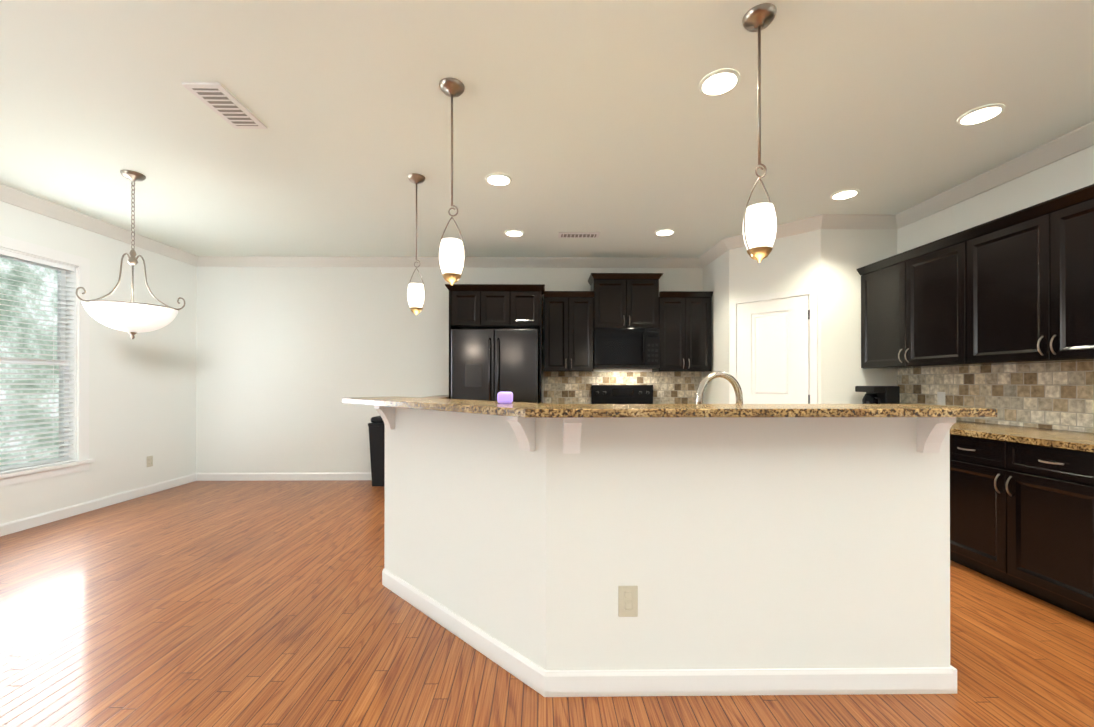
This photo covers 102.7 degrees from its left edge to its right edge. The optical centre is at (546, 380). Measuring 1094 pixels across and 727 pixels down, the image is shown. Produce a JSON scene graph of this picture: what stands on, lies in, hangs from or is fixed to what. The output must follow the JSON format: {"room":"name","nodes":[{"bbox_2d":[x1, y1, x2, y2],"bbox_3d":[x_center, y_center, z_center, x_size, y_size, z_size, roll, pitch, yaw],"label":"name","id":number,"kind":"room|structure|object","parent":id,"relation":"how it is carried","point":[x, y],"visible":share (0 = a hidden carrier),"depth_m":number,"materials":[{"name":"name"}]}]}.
{"room":"kitchen","nodes":[
{"label":"kitchen","id":0,"kind":"room"},
{"bbox_2d":[421,395,448,398],"bbox_3d":[-1.186,0.699,4.841,0.240,1.050,1.149,0,0,-1],"label":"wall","id":1,"kind":"structure","parent":0,"point":[443,396],"depth_m":4.73,"materials":[{"name":"white paint"}]},
{"bbox_2d":[0,480,1093,726],"bbox_3d":[-0.479,1.262,0.928,7.860,0.100,9.290,0,0,-1],"label":"floor","id":2,"kind":"structure","parent":0,"point":[234,604],"depth_m":2.02,"materials":[{"name":"brown wood"}]},
{"bbox_2d":[368,416,384,485],"bbox_3d":[-1.880,0.823,5.214,0.376,0.805,0.356,0,0,-1],"label":"trash can","id":3,"kind":"object","parent":2,"relation":"on","point":[377,439],"visible":0.48,"depth_m":5.06,"materials":[{"name":"black plastic"}]},
{"bbox_2d":[451,329,537,402],"bbox_3d":[-0.562,0.337,4.983,0.920,1.775,0.823,0,0,-1],"label":"fridge","id":4,"kind":"object","parent":2,"relation":"on","point":[488,364],"visible":0.31,"depth_m":4.63,"materials":[{"name":"grey metal"}]},
{"bbox_2d":[591,385,652,403],"bbox_3d":[0.927,0.637,5.071,0.758,1.175,0.709,0,0,-1],"label":"range","id":5,"kind":"object","parent":2,"relation":"on","point":[621,394],"visible":0.23,"depth_m":5.35,"materials":[{"name":"black metal"}]},
{"bbox_2d":[382,419,956,696],"bbox_3d":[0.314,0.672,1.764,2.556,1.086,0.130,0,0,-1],"label":"kitchen island","id":6,"kind":"object","parent":2,"relation":"on","point":[699,548],"depth_m":1.71,"materials":[{"name":"white paint"}]},
{"bbox_2d":[342,395,996,418],"bbox_3d":[0.178,0.115,2.196,2.790,0.030,1.355,0,0,-1],"label":"countertop","id":7,"kind":"structure","parent":6,"relation":"on","point":[391,407],"depth_m":1.61,"materials":[{"name":"brown stone"}]},
{"bbox_2d":[497,392,512,402],"bbox_3d":[-0.184,0.074,1.925,0.065,0.050,0.070,0,0,-1],"label":"sponge","id":8,"kind":"object","parent":7,"relation":"on","point":[504,397],"visible":1,"depth_m":1.89,"materials":[{"name":"purple"}]},
{"bbox_2d":[696,371,742,403],"bbox_3d":[0.774,0.125,1.978,0.261,0.340,0.133,0,0,-1],"label":"faucet","id":9,"kind":"object","parent":7,"relation":"on","point":[738,392],"depth_m":1.97,"materials":[{"name":"silver metal"}]},
{"bbox_2d":[950,432,1093,621],"bbox_3d":[2.965,0.782,2.530,0.630,0.870,0.923,0,0,-1],"label":"base cabinet","id":10,"kind":"object","parent":2,"relation":"on","point":[1022,511],"depth_m":2.43,"materials":[{"name":"brown wood"}]},
{"bbox_2d":[950,420,1093,447],"bbox_3d":[2.959,0.330,2.607,0.640,0.035,2.914,0,0,-1],"label":"countertop","id":11,"kind":"structure","parent":10,"relation":"on","point":[1007,432],"depth_m":2.59,"materials":[{"name":"brown stone"}]},
{"bbox_2d":[855,386,899,403],"bbox_3d":[2.903,0.181,3.856,0.227,0.270,0.240,0,0,-1],"label":"coffee maker","id":12,"kind":"object","parent":11,"relation":"on","point":[882,395],"visible":0.6,"depth_m":3.76,"materials":[{"name":"black plastic"}]},
{"bbox_2d":[0,145,1093,523],"bbox_3d":[-0.479,-0.156,0.932,7.860,2.735,9.290,0,0,-1],"label":"wall","id":13,"kind":"structure","parent":0,"point":[246,369],"depth_m":5.32,"materials":[{"name":"white paint"}]},
{"bbox_2d":[0,235,94,486],"bbox_3d":[-4.339,-0.155,3.622,0.205,1.970,0.980,0,0,-1],"label":"window","id":14,"kind":"structure","parent":13,"relation":"in","point":[80,316],"depth_m":3.98,"materials":[{"name":"white paint"}]},
{"bbox_2d":[0,249,74,472],"bbox_3d":[-4.319,-0.152,3.622,0.052,1.761,0.720,0,0,-1],"label":"window blinds","id":15,"kind":"object","parent":14,"relation":"attached to","point":[31,260],"visible":1,"depth_m":3.69,"materials":[{"name":"white plastic"}]},
{"bbox_2d":[0,184,199,266],"bbox_3d":[-4.215,-1.471,0.892,0.088,0.104,8.990,0,0,-1],"label":"crown molding","id":16,"kind":"structure","parent":13,"relation":"attached to","point":[9,195],"depth_m":4.04,"materials":[{"name":"white paint"}]},
{"bbox_2d":[147,456,152,466],"bbox_3d":[-4.300,0.874,4.739,0.009,0.116,0.072,0,0,-1],"label":"outlet","id":17,"kind":"object","parent":13,"relation":"attached to","point":[149,461],"visible":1,"depth_m":4.73,"materials":[{"name":"beige plastic"}]},
{"bbox_2d":[0,472,371,536],"bbox_3d":[-0.479,1.165,0.928,7.560,0.093,8.990,0,0,-1],"label":"baseboard","id":18,"kind":"structure","parent":13,"relation":"attached to","point":[11,527],"depth_m":4.81,"materials":[{"name":"white paint"}]},
{"bbox_2d":[200,256,707,267],"bbox_3d":[-1.137,-1.457,5.380,6.170,0.104,0.088,0,0,-1],"label":"crown molding","id":19,"kind":"structure","parent":13,"relation":"attached to","point":[205,261],"depth_m":5.37,"materials":[{"name":"white paint"}]},
{"bbox_2d":[449,285,480,328],"bbox_3d":[-0.884,-0.813,5.077,0.322,0.445,0.690,0,0,-1],"label":"upper cabinet","id":20,"kind":"object","parent":13,"relation":"attached to","point":[464,300],"depth_m":4.73,"materials":[{"name":"brown wood"}]},
{"bbox_2d":[481,285,512,328],"bbox_3d":[-0.564,-0.813,5.081,0.318,0.445,0.690,0,0,-1],"label":"upper cabinet","id":21,"kind":"object","parent":13,"relation":"attached to","point":[496,300],"depth_m":4.74,"materials":[{"name":"brown wood"}]},
{"bbox_2d":[513,285,540,332],"bbox_3d":[-0.244,-0.813,5.085,0.322,0.445,0.690,0,0,-1],"label":"upper cabinet","id":22,"kind":"object","parent":13,"relation":"attached to","point":[526,298],"depth_m":4.74,"materials":[{"name":"brown wood"}]},
{"bbox_2d":[541,289,596,372],"bbox_3d":[0.249,-0.572,5.260,0.581,0.925,0.349,0,0,-1],"label":"upper cabinet","id":23,"kind":"object","parent":13,"relation":"attached to","point":[570,317],"depth_m":5.09,"materials":[{"name":"brown wood"}]},
{"bbox_2d":[544,372,701,403],"bbox_3d":[0.940,0.099,5.437,1.965,0.413,0.010,0,0,-1],"label":"backsplash","id":24,"kind":"structure","parent":13,"relation":"attached to","point":[575,387],"depth_m":5.43,"materials":[{"name":"tile"}]},
{"bbox_2d":[589,273,660,328],"bbox_3d":[0.924,-0.927,5.270,0.765,0.635,0.349,0,0,-1],"label":"upper cabinet","id":25,"kind":"object","parent":13,"relation":"attached to","point":[624,300],"depth_m":5.10,"materials":[{"name":"brown wood"}]},
{"bbox_2d":[593,328,659,368],"bbox_3d":[0.925,-0.377,5.221,0.758,0.460,0.444,0,0,-1],"label":"microwave","id":26,"kind":"object","parent":25,"relation":"attached to","point":[626,348],"visible":1,"depth_m":5.04,"materials":[{"name":"black plastic"}]},
{"bbox_2d":[652,291,712,371],"bbox_3d":[1.617,-0.572,5.277,0.615,0.925,0.349,0,0,-1],"label":"upper cabinet","id":27,"kind":"object","parent":13,"relation":"attached to","point":[682,320],"depth_m":5.11,"materials":[{"name":"brown wood"}]},
{"bbox_2d":[737,295,809,403],"bbox_3d":[2.235,0.202,4.372,0.476,2.018,0.522,0,0,-1],"label":"pantry door","id":28,"kind":"structure","parent":13,"relation":"in","point":[772,351],"depth_m":4.35,"materials":[{"name":"white paint"}]},
{"bbox_2d":[730,287,817,403],"bbox_3d":[2.240,0.176,4.372,0.020,2.094,0.816,0,0,-43],"label":"door frame","id":29,"kind":"structure","parent":13,"relation":"attached to","point":[812,292],"depth_m":4.20,"materials":[{"name":"white paint"}]},
{"bbox_2d":[812,214,895,230],"bbox_3d":[2.839,-1.461,4.027,0.669,0.104,0.088,0,0,-1],"label":"crown molding","id":30,"kind":"structure","parent":13,"relation":"attached to","point":[824,221],"depth_m":4.02,"materials":[{"name":"white paint"}]},
{"bbox_2d":[857,232,960,368],"bbox_3d":[3.092,-0.577,3.563,0.350,0.925,1.010,0,0,-1],"label":"upper cabinet","id":31,"kind":"object","parent":13,"relation":"attached to","point":[911,299],"depth_m":3.49,"materials":[{"name":"brown wood"}]},
{"bbox_2d":[896,121,1093,228],"bbox_3d":[3.264,-1.473,0.326,0.088,0.104,7.500,0,0,-1],"label":"crown molding","id":32,"kind":"structure","parent":13,"relation":"attached to","point":[1069,144],"depth_m":3.08,"materials":[{"name":"white paint"}]},
{"bbox_2d":[897,361,1093,432],"bbox_3d":[3.274,0.097,2.611,0.010,0.428,2.914,0,0,-1],"label":"backsplash","id":33,"kind":"structure","parent":13,"relation":"attached to","point":[1059,396],"depth_m":3.04,"materials":[{"name":"tile"}]},
{"bbox_2d":[937,392,945,405],"bbox_3d":[3.252,0.150,3.611,0.009,0.116,0.072,0,0,-1],"label":"outlet","id":34,"kind":"object","parent":33,"relation":"attached to","point":[940,398],"visible":0.92,"depth_m":3.61,"materials":[{"name":"white paint"}]},
{"bbox_2d":[961,184,1093,365],"bbox_3d":[3.104,-0.581,2.554,0.350,0.925,1.010,0,0,-1],"label":"upper cabinet","id":35,"kind":"object","parent":13,"relation":"attached to","point":[1017,287],"depth_m":2.65,"materials":[{"name":"brown wood"}]},
{"bbox_2d":[0,0,1093,257],"bbox_3d":[-0.479,-1.573,0.937,7.860,0.100,9.290,0,0,-1],"label":"ceiling","id":36,"kind":"structure","parent":0,"point":[616,128],"depth_m":2.49,"materials":[{"name":"white paint"}]},
{"bbox_2d":[76,170,184,339],"bbox_3d":[-3.010,-0.908,3.183,0.575,1.214,0.575,0,0,-1],"label":"chandelier","id":37,"kind":"object","parent":36,"relation":"hanging from","point":[132,317],"visible":1,"depth_m":3.12,"materials":[{"name":"white glass"}]},
{"bbox_2d":[181,82,266,128],"bbox_3d":[-1.767,-1.510,2.421,0.190,0.016,0.390,0,0,-1],"label":"ceiling vent","id":38,"kind":"object","parent":36,"relation":"in","point":[221,101],"visible":0.98,"depth_m":2.38,"materials":[{"name":"silver metal"}]},
{"bbox_2d":[407,173,424,314],"bbox_3d":[-0.973,-1.001,3.259,0.140,1.028,0.130,0,0,-1],"label":"pendant light","id":39,"kind":"object","parent":36,"relation":"hanging from","point":[416,296],"visible":1,"depth_m":3.22,"materials":[{"name":"white glass"}]},
{"bbox_2d":[438,78,465,284],"bbox_3d":[-0.490,-1.004,2.255,0.143,1.028,0.130,0,0,-1],"label":"pendant light","id":40,"kind":"object","parent":36,"relation":"hanging from","point":[451,256],"visible":1,"depth_m":2.22,"materials":[{"name":"white glass"}]},
{"bbox_2d":[486,173,511,185],"bbox_3d":[-0.363,-1.510,3.291,0.196,0.010,0.196,0,0,-1],"label":"recessed light","id":41,"kind":"object","parent":36,"relation":"in","point":[498,179],"visible":0.94,"depth_m":3.28,"materials":[{"name":"white paint"}]},
{"bbox_2d":[505,230,523,236],"bbox_3d":[-0.334,-1.507,4.473,0.196,0.010,0.196,0,0,-1],"label":"recessed light","id":42,"kind":"object","parent":36,"relation":"in","point":[514,233],"visible":0.9,"depth_m":4.47,"materials":[{"name":"white paint"}]},
{"bbox_2d":[558,232,599,237],"bbox_3d":[0.328,-1.504,4.526,0.420,0.016,0.150,0,0,-1],"label":"ceiling vent","id":43,"kind":"object","parent":36,"relation":"in","point":[578,234],"visible":1,"depth_m":4.50,"materials":[{"name":"silver metal"}]},
{"bbox_2d":[655,229,674,235],"bbox_3d":[1.198,-1.507,4.449,0.196,0.010,0.196,0,0,-1],"label":"recessed light","id":44,"kind":"object","parent":36,"relation":"in","point":[663,232],"visible":0.94,"depth_m":4.44,"materials":[{"name":"white paint"}]},
{"bbox_2d":[699,69,739,95],"bbox_3d":[0.877,-1.514,2.228,0.196,0.010,0.196,0,0,-1],"label":"recessed light","id":45,"kind":"object","parent":36,"relation":"in","point":[719,82],"visible":1,"depth_m":2.22,"materials":[{"name":"white paint"}]},
{"bbox_2d":[742,3,776,262],"bbox_3d":[0.885,-1.006,1.824,0.142,1.028,0.129,0,0,-1],"label":"pendant light","id":46,"kind":"object","parent":36,"relation":"hanging from","point":[759,227],"visible":1,"depth_m":1.79,"materials":[{"name":"white glass"}]},
{"bbox_2d":[830,189,858,199],"bbox_3d":[2.417,-1.510,3.552,0.196,0.010,0.196,0,0,-1],"label":"recessed light","id":47,"kind":"object","parent":36,"relation":"in","point":[844,194],"visible":0.94,"depth_m":3.54,"materials":[{"name":"white paint"}]},
{"bbox_2d":[957,104,1004,124],"bbox_3d":[2.471,-1.513,2.494,0.196,0.010,0.196,0,0,-1],"label":"recessed light","id":48,"kind":"object","parent":36,"relation":"in","point":[981,114],"visible":0.94,"depth_m":2.48,"materials":[{"name":"white paint"}]},
{"label":"outside","id":49,"kind":"structure","parent":0,"visible":0},
{"bbox_2d":[0,258,58,466],"bbox_3d":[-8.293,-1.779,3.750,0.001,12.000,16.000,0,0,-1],"label":"window glass","id":50,"kind":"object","parent":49,"point":[21,284],"depth_m":7.02,"materials":[{"name":"clear glass"}]}
]}

